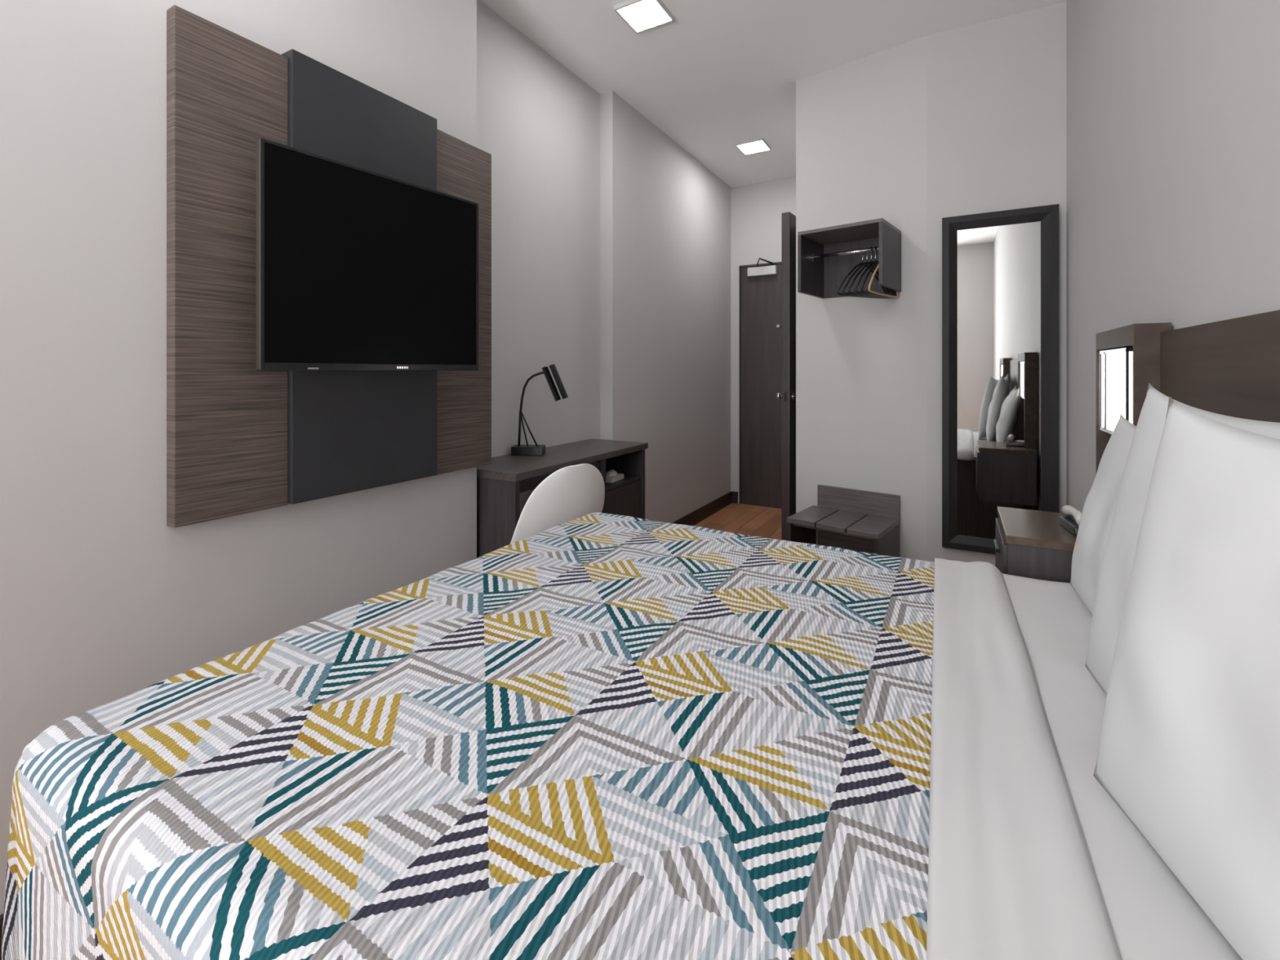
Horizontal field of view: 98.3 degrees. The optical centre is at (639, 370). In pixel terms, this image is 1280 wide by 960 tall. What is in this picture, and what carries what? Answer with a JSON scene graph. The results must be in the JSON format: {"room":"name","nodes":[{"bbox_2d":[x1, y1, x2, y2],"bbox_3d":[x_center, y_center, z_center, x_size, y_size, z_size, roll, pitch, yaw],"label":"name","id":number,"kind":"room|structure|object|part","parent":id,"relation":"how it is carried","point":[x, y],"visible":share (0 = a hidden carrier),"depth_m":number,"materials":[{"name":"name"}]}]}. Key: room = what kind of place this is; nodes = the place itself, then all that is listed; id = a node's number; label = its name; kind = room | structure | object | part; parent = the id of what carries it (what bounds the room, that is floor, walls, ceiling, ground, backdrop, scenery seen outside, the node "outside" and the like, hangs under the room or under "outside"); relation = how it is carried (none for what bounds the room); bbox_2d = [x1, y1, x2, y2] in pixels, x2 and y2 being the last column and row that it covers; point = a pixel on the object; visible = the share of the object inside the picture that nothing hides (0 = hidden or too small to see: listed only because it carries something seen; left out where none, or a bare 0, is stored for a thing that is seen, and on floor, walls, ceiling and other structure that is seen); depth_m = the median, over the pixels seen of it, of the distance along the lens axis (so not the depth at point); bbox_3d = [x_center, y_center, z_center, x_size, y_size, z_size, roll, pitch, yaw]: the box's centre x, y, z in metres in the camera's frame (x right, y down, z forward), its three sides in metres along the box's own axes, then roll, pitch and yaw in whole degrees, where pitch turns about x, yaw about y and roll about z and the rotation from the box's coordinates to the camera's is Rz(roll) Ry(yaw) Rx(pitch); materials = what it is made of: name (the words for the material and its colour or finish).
{"room":"hotel room","nodes":[
{"label":"hotel room","id":0,"kind":"room"},
{"bbox_2d":[0,0,730,915],"bbox_3d":[-1.076,-0.252,2.154,0.400,3.104,7.680,0,0,30],"label":"wall","id":1,"kind":"structure","parent":0,"point":[611,241],"depth_m":1.61,"materials":[{"name":"paint"}]},
{"bbox_2d":[0,913,4,959],"bbox_3d":[-1.743,1.240,0.562,0.014,0.120,4.214,0,0,30],"label":"baseboard","id":2,"kind":"structure","parent":1,"relation":"attached to","point":[2,916],"depth_m":1.19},
{"bbox_2d":[166,4,491,527],"bbox_3d":[-0.936,-0.281,1.927,0.067,1.377,1.128,0,0,30],"label":"wall panel","id":3,"kind":"object","parent":1,"relation":"attached to","point":[242,438],"visible":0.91,"depth_m":1.62,"materials":[{"name":"brown wood"}]},
{"bbox_2d":[256,137,478,370],"bbox_3d":[-0.870,-0.319,1.842,0.107,0.638,0.734,0,0,35],"label":"television","id":4,"kind":"object","parent":3,"relation":"attached to","point":[357,268],"visible":1,"depth_m":1.74,"materials":[{"name":"black plastic"}]},
{"bbox_2d":[671,491,737,525],"bbox_3d":[0.391,1.242,4.488,0.073,0.115,2.169,0,0,30],"label":"baseboard","id":5,"kind":"structure","parent":1,"relation":"attached to","point":[694,517],"depth_m":4.92,"materials":[{"name":"black wood"}]},
{"bbox_2d":[693,502,781,539],"bbox_3d":[-0.033,1.350,1.560,2.800,0.100,7.880,0,0,30],"label":"floor","id":6,"kind":"structure","parent":0,"point":[739,518],"depth_m":4.78,"materials":[{"name":"brown wood"}]},
{"bbox_2d":[510,463,604,543],"bbox_3d":[-0.456,0.858,2.586,0.484,0.890,0.516,0,0,42],"label":"shell chair","id":7,"kind":"object","parent":6,"relation":"on","point":[571,492],"visible":0.38,"depth_m":2.39,"materials":[{"name":"white plastic"}]},
{"bbox_2d":[476,438,648,558],"bbox_3d":[-0.415,0.866,2.915,0.413,0.868,1.153,0,0,30],"label":"desk","id":8,"kind":"object","parent":6,"relation":"on","point":[500,483],"visible":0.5,"depth_m":2.63,"materials":[{"name":"laminate"}]},
{"bbox_3d":[-0.692,0.883,2.430,0.405,0.834,0.029,0,0,30],"label":"panel","id":9,"kind":"part","parent":8,"relation":"part of","materials":[{"name":"laminate"}]},
{"bbox_2d":[511,364,568,455],"bbox_3d":[-0.513,0.199,2.857,0.285,0.466,0.090,0,0,0],"label":"desk lamp","id":10,"kind":"object","parent":8,"relation":"on","point":[516,450],"visible":1,"depth_m":2.83,"materials":[{"name":"black metal"}]},
{"bbox_3d":[-0.558,0.197,2.857,0.146,0.390,0.013,0,0,0],"label":"stem","id":11,"kind":"part","parent":10,"relation":"part of","materials":[{"name":"black metal"}]},
{"bbox_3d":[-0.460,0.069,2.857,0.094,0.181,0.088,0,0,0],"label":"lamp shade","id":12,"kind":"part","parent":10,"relation":"part of","materials":[{"name":"black metal"}]},
{"bbox_3d":[-0.417,0.056,2.857,0.094,0.181,0.088,0,0,0],"label":"lamp shade","id":13,"kind":"part","parent":10,"relation":"part of","materials":[{"name":"black metal"}]},
{"bbox_2d":[605,469,623,483],"bbox_3d":[-0.163,0.595,3.153,0.090,0.060,0.150,0,0,24],"label":"tissue box","id":14,"kind":"object","parent":8,"relation":"on","point":[611,476],"visible":0.94,"depth_m":3.12,"materials":[{"name":"grey metal"}]},
{"bbox_2d":[605,474,640,491],"bbox_3d":[-0.260,0.635,3.209,0.385,0.020,0.391,0,0,30],"label":"shelf","id":15,"kind":"object","parent":8,"relation":"attached to","point":[628,480],"depth_m":3.14,"materials":[{"name":"laminate"}]},
{"bbox_3d":[-0.097,0.965,3.116,0.020,0.630,0.382,0,0,30],"label":"cabinet door","id":16,"kind":"part","parent":8,"relation":"part of","materials":[{"name":"laminate"}]},
{"bbox_3d":[-0.150,0.883,3.388,0.400,0.834,0.029,0,0,30],"label":"panel","id":17,"kind":"part","parent":8,"relation":"part of","materials":[{"name":"laminate"}]},
{"bbox_2d":[786,484,899,556],"bbox_3d":[1.125,0.994,3.063,0.490,0.612,0.385,0,0,39],"label":"bench","id":18,"kind":"object","parent":6,"relation":"on","point":[846,518],"visible":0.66,"depth_m":3.10,"materials":[{"name":"laminate"}]},
{"bbox_3d":[0.939,1.071,3.203,0.024,0.458,0.365,0,0,39],"label":"panel","id":19,"kind":"part","parent":18,"relation":"part of","materials":[{"name":"laminate"}]},
{"bbox_3d":[1.118,0.838,3.055,0.490,0.045,0.365,0,0,39],"label":"seat","id":20,"kind":"part","parent":18,"relation":"part of","materials":[{"name":"laminate"}]},
{"bbox_3d":[1.298,1.071,2.907,0.024,0.458,0.365,0,0,39],"label":"panel","id":21,"kind":"part","parent":18,"relation":"part of","materials":[{"name":"laminate"}]},
{"bbox_3d":[0.167,0.957,1.205,1.782,0.686,1.686,0,0,30],"label":"bed","id":22,"kind":"object","parent":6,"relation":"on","visible":0},
{"bbox_2d":[1,512,934,959],"bbox_3d":[-0.045,0.929,1.326,1.371,0.682,1.732,0,0,30],"label":"quilt","id":23,"kind":"object","parent":22,"relation":"on","point":[593,735],"visible":0.98,"depth_m":0.82,"materials":[{"name":"multicoloured fabric"}]},
{"bbox_2d":[926,557,1121,959],"bbox_3d":[0.603,0.613,0.959,0.180,0.079,1.758,0,0,29],"label":"sheet","id":24,"kind":"object","parent":22,"relation":"on","point":[1011,874],"visible":1,"depth_m":0.74,"materials":[{"name":"white fabric"}]},
{"bbox_2d":[1002,573,1242,959],"bbox_3d":[0.757,0.617,0.870,0.418,0.036,1.711,0,0,30],"label":"fitted sheet","id":25,"kind":"object","parent":22,"relation":"on","point":[1153,916],"visible":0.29,"depth_m":0.76,"materials":[{"name":"white fabric"}]},
{"bbox_2d":[1070,413,1136,615],"bbox_3d":[1.117,0.360,1.244,0.160,0.487,0.660,0,0,27],"label":"pillow","id":26,"kind":"object","parent":25,"relation":"on","point":[1099,508],"visible":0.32,"depth_m":1.36,"materials":[{"name":"white fabric"}]},
{"bbox_2d":[1084,382,1279,694],"bbox_3d":[0.822,0.314,0.796,0.155,0.581,0.680,0,0,23],"label":"pillow","id":27,"kind":"object","parent":25,"relation":"on","point":[1117,559],"visible":0.24,"depth_m":0.98,"materials":[{"name":"white fabric"}]},
{"bbox_2d":[1093,395,1279,959],"bbox_3d":[0.648,0.320,0.522,0.163,0.567,0.600,0,0,14],"label":"pillow","id":28,"kind":"object","parent":25,"relation":"on","point":[1188,752],"visible":1,"depth_m":0.60,"materials":[{"name":"white fabric"}]},
{"bbox_2d":[730,176,795,503],"bbox_3d":[1.379,-0.252,5.232,1.055,3.104,0.100,0,0,30],"label":"wall","id":29,"kind":"structure","parent":0,"point":[757,209],"depth_m":5.37,"materials":[{"name":"paint"}]},
{"bbox_2d":[738,257,781,508],"bbox_3d":[1.337,0.123,5.142,0.898,2.354,0.219,0,0,30],"label":"door","id":30,"kind":"structure","parent":29,"relation":"in","point":[759,284],"depth_m":5.31,"materials":[{"name":"laminate"}]},
{"bbox_3d":[1.159,-1.017,5.205,0.201,0.074,0.154,0,0,30],"label":"closer arm","id":31,"kind":"part","parent":30,"relation":"part of","materials":[{"name":"black metal"}]},
{"bbox_2d":[480,0,1066,187],"bbox_3d":[-0.033,-1.854,1.560,2.800,0.100,7.880,0,0,30],"label":"ceiling","id":32,"kind":"structure","parent":0,"point":[714,77],"depth_m":3.11,"materials":[{"name":"paint"}]},
{"bbox_2d":[613,0,674,33],"bbox_3d":[0.023,-1.795,2.782,0.224,0.018,0.224,0,0,30],"label":"recessed light","id":33,"kind":"object","parent":32,"relation":"in","point":[641,15],"visible":1,"depth_m":2.78,"materials":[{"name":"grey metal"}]},
{"bbox_2d":[735,137,771,155],"bbox_3d":[0.909,-1.795,4.435,0.224,0.018,0.224,0,0,30],"label":"recessed light","id":34,"kind":"object","parent":32,"relation":"in","point":[757,145],"visible":1,"depth_m":4.41,"materials":[{"name":"grey metal"}]},
{"bbox_2d":[737,140,768,154],"bbox_3d":[0.909,-1.796,4.435,0.202,0.015,0.202,0,0,30],"label":"diffuser","id":35,"kind":"object","parent":34,"relation":"attached to","point":[749,147],"depth_m":4.41,"materials":[{"name":"white plastic"}]},
{"bbox_2d":[795,2,1066,565],"bbox_3d":[1.942,-0.252,3.804,1.335,3.104,1.827,0,0,30],"label":"wall","id":36,"kind":"structure","parent":0,"point":[914,135],"depth_m":3.04,"materials":[{"name":"paint"}]},
{"bbox_2d":[776,212,795,540],"bbox_3d":[1.164,0.133,3.902,0.168,2.315,0.782,0,0,35],"label":"door","id":37,"kind":"structure","parent":36,"relation":"in","point":[788,395],"depth_m":3.59,"materials":[{"name":"laminate"}]},
{"bbox_3d":[0.937,0.170,3.671,0.058,0.060,0.060,0,0,35],"label":"knob","id":38,"kind":"part","parent":37,"relation":"part of","materials":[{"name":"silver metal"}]},
{"bbox_3d":[0.942,0.170,3.583,0.018,0.060,0.004,0,0,35],"label":"latch plate","id":39,"kind":"part","parent":37,"relation":"part of","materials":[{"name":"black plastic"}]},
{"bbox_3d":[1.027,0.170,3.609,0.058,0.060,0.060,0,0,35],"label":"knob","id":40,"kind":"part","parent":37,"relation":"part of","materials":[{"name":"silver metal"}]},
{"bbox_2d":[797,217,901,298],"bbox_3d":[1.160,-0.603,3.066,0.448,0.335,0.351,0,0,39],"label":"shelf","id":41,"kind":"object","parent":36,"relation":"attached to","point":[826,255],"visible":1,"depth_m":3.13,"materials":[{"name":"laminate"}]},
{"bbox_3d":[0.994,-0.594,3.203,0.018,0.317,0.351,0,0,39],"label":"panel","id":42,"kind":"part","parent":41,"relation":"part of","materials":[{"name":"laminate"}]},
{"bbox_3d":[1.145,-0.650,3.048,0.412,0.017,0.017,0,0,39],"label":"rail","id":43,"kind":"part","parent":41,"relation":"part of","materials":[{"name":"silver metal"}]},
{"bbox_3d":[1.160,-0.761,3.066,0.448,0.018,0.351,0,0,39],"label":"panel","id":44,"kind":"part","parent":41,"relation":"part of","materials":[{"name":"laminate"}]},
{"bbox_3d":[1.268,-0.594,3.196,0.412,0.317,0.013,0,0,40],"label":"panel","id":45,"kind":"part","parent":41,"relation":"part of","materials":[{"name":"laminate"}]},
{"bbox_2d":[836,248,887,298],"bbox_3d":[1.206,-0.531,2.997,0.366,0.268,0.012,0,0,-24],"label":"clothes hanger","id":46,"kind":"object","parent":41,"relation":"hanging from","point":[862,262],"visible":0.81,"depth_m":2.97,"materials":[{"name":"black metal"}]},
{"bbox_2d":[842,247,889,298],"bbox_3d":[1.224,-0.531,2.983,0.366,0.268,0.012,0,0,-27],"label":"clothes hanger","id":47,"kind":"object","parent":41,"relation":"hanging from","point":[866,262],"visible":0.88,"depth_m":2.95,"materials":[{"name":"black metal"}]},
{"bbox_2d":[848,246,893,298],"bbox_3d":[1.241,-0.531,2.969,0.366,0.268,0.011,0,0,-31],"label":"clothes hanger","id":48,"kind":"object","parent":41,"relation":"hanging from","point":[871,261],"visible":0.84,"depth_m":2.92,"materials":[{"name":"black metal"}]},
{"bbox_2d":[854,246,895,297],"bbox_3d":[1.258,-0.531,2.955,0.366,0.268,0.011,0,0,-35],"label":"clothes hanger","id":49,"kind":"object","parent":41,"relation":"hanging from","point":[875,260],"visible":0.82,"depth_m":2.90,"materials":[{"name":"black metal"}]},
{"bbox_2d":[860,248,897,297],"bbox_3d":[1.273,-0.531,2.942,0.366,0.268,0.011,0,0,-38],"label":"clothes hanger","id":50,"kind":"object","parent":41,"relation":"hanging from","point":[877,262],"visible":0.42,"depth_m":2.88,"materials":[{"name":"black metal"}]},
{"bbox_2d":[867,264,898,297],"bbox_3d":[1.290,-0.531,2.928,0.366,0.268,0.011,0,0,-43],"label":"clothes hanger","id":51,"kind":"object","parent":41,"relation":"hanging from","point":[877,268],"visible":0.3,"depth_m":2.86,"materials":[{"name":"beige wood"}]},
{"bbox_3d":[1.326,-0.594,2.929,0.018,0.317,0.351,0,0,40],"label":"panel","id":52,"kind":"part","parent":41,"relation":"part of","materials":[{"name":"laminate"}]},
{"bbox_2d":[942,204,1058,554],"bbox_3d":[1.815,0.062,2.807,0.496,1.735,0.030,0,0,30],"label":"wall mirror","id":53,"kind":"object","parent":36,"relation":"attached to","point":[1000,269],"visible":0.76,"depth_m":2.81,"materials":[{"name":"brown wood"}]},
{"bbox_2d":[957,221,1040,539],"bbox_3d":[1.819,0.062,2.814,0.358,1.597,0.006,0,0,30],"label":"mirror glass","id":54,"kind":"object","parent":53,"relation":"attached to","point":[999,262],"depth_m":2.81,"materials":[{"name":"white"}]},
{"bbox_2d":[1066,0,1279,512],"bbox_3d":[0.739,-0.252,0.212,0.125,3.104,6.100,0,0,30],"label":"wall","id":55,"kind":"structure","parent":0,"point":[1173,106],"depth_m":1.48,"materials":[{"name":"paint"}]},
{"bbox_2d":[1160,309,1279,422],"bbox_3d":[0.967,0.452,0.768,0.026,1.097,1.412,0,0,30],"label":"headboard","id":56,"kind":"object","parent":55,"relation":"attached to","point":[1229,367],"visible":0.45,"depth_m":1.05,"materials":[{"name":"laminate"}]},
{"bbox_2d":[1096,322,1171,472],"bbox_3d":[1.401,0.440,1.586,0.072,1.120,0.438,0,0,30],"label":"tower","id":57,"kind":"object","parent":56,"relation":"attached to","point":[1144,338],"visible":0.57,"depth_m":1.41,"materials":[{"name":"laminate"}]},
{"bbox_2d":[993,506,1076,582],"bbox_3d":[1.349,0.676,1.799,0.330,0.347,0.418,0,0,30],"label":"nightstand","id":58,"kind":"object","parent":57,"relation":"attached to","point":[1028,543],"visible":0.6,"depth_m":1.68,"materials":[{"name":"laminate"}]},
{"bbox_3d":[1.210,0.594,1.877,0.012,0.012,0.120,0,0,30],"label":"handle","id":59,"kind":"part","parent":58,"relation":"part of","materials":[{"name":"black metal"}]},
{"bbox_3d":[1.222,0.682,1.872,0.014,0.285,0.362,0,0,30],"label":"drawer","id":60,"kind":"part","parent":58,"relation":"part of","materials":[{"name":"laminate"}]},
{"bbox_2d":[1058,505,1081,535],"bbox_3d":[1.398,0.469,1.730,0.110,0.067,0.152,0,0,22],"label":"telephone","id":61,"kind":"object","parent":58,"relation":"on","point":[1071,524],"visible":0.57,"depth_m":1.75,"materials":[{"name":"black plastic"}]},
{"bbox_2d":[1099,347,1133,434],"bbox_3d":[1.410,0.063,1.619,0.046,0.250,0.315,0,0,30],"label":"wall lamp","id":62,"kind":"object","parent":57,"relation":"attached to","point":[1116,366],"visible":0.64,"depth_m":1.61,"materials":[{"name":"white glass"}]}
]}

